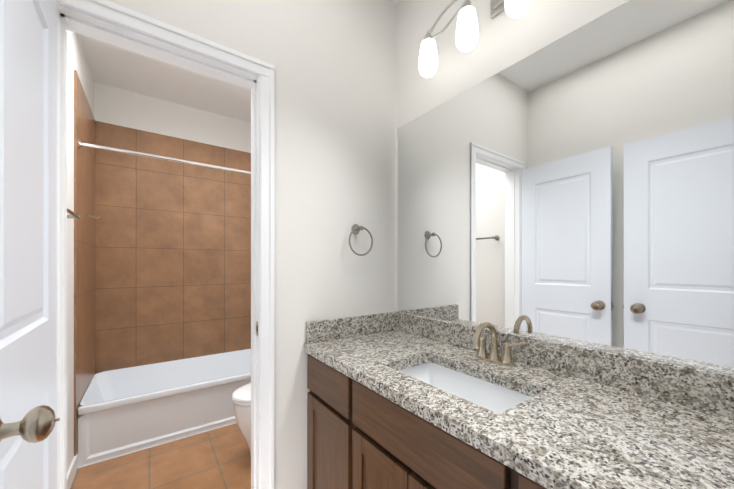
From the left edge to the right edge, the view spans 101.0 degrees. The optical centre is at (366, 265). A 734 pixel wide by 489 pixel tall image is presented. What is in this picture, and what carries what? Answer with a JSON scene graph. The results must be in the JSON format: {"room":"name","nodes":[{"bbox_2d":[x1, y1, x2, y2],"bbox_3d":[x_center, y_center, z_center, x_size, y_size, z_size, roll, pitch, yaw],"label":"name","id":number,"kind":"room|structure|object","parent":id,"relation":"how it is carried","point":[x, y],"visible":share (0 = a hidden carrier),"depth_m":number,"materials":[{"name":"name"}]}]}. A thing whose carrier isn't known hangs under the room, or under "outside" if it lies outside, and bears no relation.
{"room":"bathroom","nodes":[
{"label":"bathroom","id":0,"kind":"room"},
{"bbox_2d":[0,0,59,488],"bbox_3d":[-0.772,0.222,0.671,0.196,2.030,0.624,0,0,-37],"label":"room door","id":1,"kind":"structure","parent":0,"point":[29,419],"depth_m":0.68,"materials":[{"name":"white paint"}]},
{"bbox_2d":[67,30,93,471],"bbox_3d":[-0.975,-0.125,0.616,0.120,2.740,4.700,0,0,-36],"label":"wall","id":2,"kind":"structure","parent":0,"point":[77,61],"depth_m":1.77,"materials":[{"name":"white paint"}]},
{"bbox_2d":[67,454,77,488],"bbox_3d":[-1.450,1.198,1.407,0.030,0.095,1.100,0,0,-36],"label":"baseboard","id":3,"kind":"structure","parent":2,"relation":"attached to","point":[72,470],"depth_m":1.67,"materials":[{"name":"white paint"}]},
{"bbox_2d":[67,208,80,219],"bbox_3d":[-1.383,-0.255,1.351,0.072,0.048,0.658,0,0,-36],"label":"towel bar","id":4,"kind":"object","parent":2,"relation":"attached to","point":[73,215],"visible":0.33,"depth_m":1.58,"materials":[{"name":"silver metal"}]},
{"bbox_2d":[74,70,94,455],"bbox_3d":[-1.988,0.035,2.141,0.010,2.420,0.780,0,0,-36],"label":"wall tile","id":5,"kind":"structure","parent":2,"relation":"attached to","point":[84,260],"depth_m":2.03,"materials":[{"name":"brown tile"}]},
{"bbox_2d":[70,423,250,488],"bbox_3d":[-0.308,1.295,1.093,1.760,0.100,4.700,0,0,-36],"label":"floor","id":6,"kind":"structure","parent":0,"point":[219,458],"depth_m":1.86,"materials":[{"name":"brown tile"}]},
{"bbox_2d":[77,349,250,468],"bbox_3d":[-1.379,1.060,2.588,1.495,0.370,0.758,0,0,-36],"label":"bathtub","id":7,"kind":"object","parent":6,"relation":"on","point":[125,411],"visible":0.73,"depth_m":2.21,"materials":[{"name":"white ceramic"}]},
{"bbox_2d":[232,383,250,457],"bbox_3d":[-0.529,0.855,2.067,0.730,0.779,0.450,0,0,-36],"label":"toilet","id":8,"kind":"object","parent":6,"relation":"on","point":[241,398],"visible":0.08,"depth_m":1.83,"materials":[{"name":"white ceramic"}]},
{"bbox_2d":[304,351,559,488],"bbox_3d":[0.328,0.823,1.033,0.553,0.842,1.336,0,0,-36],"label":"bathroom vanity","id":9,"kind":"object","parent":6,"relation":"on","point":[398,400],"depth_m":0.96,"materials":[{"name":"brown wood"}]},
{"bbox_2d":[304,331,733,488],"bbox_3d":[0.324,0.383,1.030,0.564,0.038,1.336,0,0,-36],"label":"countertop","id":10,"kind":"structure","parent":9,"relation":"on","point":[574,433],"depth_m":0.71,"materials":[{"name":"grey stone"}]},
{"bbox_2d":[400,359,535,410],"bbox_3d":[0.294,0.474,0.999,0.296,0.167,0.499,0,0,-36],"label":"sink","id":11,"kind":"object","parent":10,"relation":"in","point":[494,394],"depth_m":1.12,"materials":[{"name":"white ceramic"}]},
{"bbox_2d":[468,322,527,366],"bbox_3d":[0.445,0.287,1.120,0.148,0.154,0.221,0,0,-36],"label":"faucet","id":12,"kind":"object","parent":10,"relation":"on","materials":[{"name":"beige metal"}]},
{"bbox_2d":[94,82,250,152],"bbox_3d":[-1.642,-0.124,2.955,1.520,2.740,0.120,0,0,-36],"label":"wall","id":13,"kind":"structure","parent":0,"point":[123,107],"depth_m":2.76,"materials":[{"name":"white paint"}]},
{"bbox_2d":[95,121,250,373],"bbox_3d":[-1.605,-0.114,2.902,1.520,2.120,0.010,0,0,-36],"label":"wall tile","id":14,"kind":"structure","parent":13,"relation":"attached to","point":[172,261],"depth_m":2.75,"materials":[{"name":"brown tile"}]},
{"bbox_2d":[79,0,399,122],"bbox_3d":[-0.308,-1.545,1.094,1.760,0.100,4.700,0,0,-36],"label":"ceiling","id":15,"kind":"structure","parent":0,"point":[118,67],"depth_m":2.46,"materials":[{"name":"white paint"}]},
{"bbox_2d":[107,0,394,488],"bbox_3d":[-0.489,-0.125,1.345,1.520,2.740,0.120,0,0,-36],"label":"wall","id":16,"kind":"structure","parent":0,"point":[332,62],"depth_m":1.45,"materials":[{"name":"white paint"}]},
{"bbox_2d":[56,0,273,488],"bbox_3d":[-0.745,0.188,1.162,0.736,2.113,0.156,0,0,-36],"label":"door frame","id":17,"kind":"structure","parent":16,"relation":"attached to","point":[126,17],"depth_m":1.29,"materials":[{"name":"white paint"}]},
{"bbox_2d":[306,311,395,342],"bbox_3d":[-0.063,0.315,1.562,0.533,0.100,0.020,0,0,-36],"label":"backsplash","id":18,"kind":"structure","parent":16,"relation":"attached to","point":[317,331],"depth_m":1.53,"materials":[{"name":"grey stone"}]},
{"bbox_2d":[349,224,372,255],"bbox_3d":[-0.042,-0.130,1.554,0.149,0.166,0.060,0,0,-36],"label":"towel ring","id":19,"kind":"object","parent":16,"relation":"attached to","point":[356,229],"visible":1,"depth_m":1.55,"materials":[{"name":"silver metal"}]},
{"bbox_2d":[396,312,733,418],"bbox_3d":[0.545,0.314,1.188,0.020,0.100,1.336,0,0,-36],"label":"backsplash","id":20,"kind":"structure","parent":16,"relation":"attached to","point":[708,390],"depth_m":0.90,"materials":[{"name":"grey stone"}]},
{"bbox_2d":[419,0,531,77],"bbox_3d":[0.429,-1.001,1.241,0.148,0.258,0.508,0,0,-36],"label":"sconce","id":21,"kind":"object","parent":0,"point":[467,32],"visible":1,"depth_m":1.21,"materials":[{"name":"white glass"}]},
{"bbox_2d":[395,0,733,374],"bbox_3d":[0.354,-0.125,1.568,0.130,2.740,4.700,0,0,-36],"label":"mirror","id":22,"kind":"object","parent":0,"point":[575,187],"depth_m":1.00,"materials":[{"name":"clear glass"}]},
{"bbox_3d":[-0.761,0.036,3.021,0.010,2.420,0.780,0,0,-36],"label":"wall tile","id":23,"kind":"structure","parent":0,"visible":0},
{"bbox_2d":[77,139,250,174],"bbox_3d":[-1.185,-0.755,2.317,1.499,0.060,0.060,0,0,-36],"label":"shower curtain rod","id":24,"kind":"object","parent":23,"relation":"attached to","point":[80,143],"visible":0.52,"depth_m":2.10,"materials":[{"name":"silver metal"}]}
]}

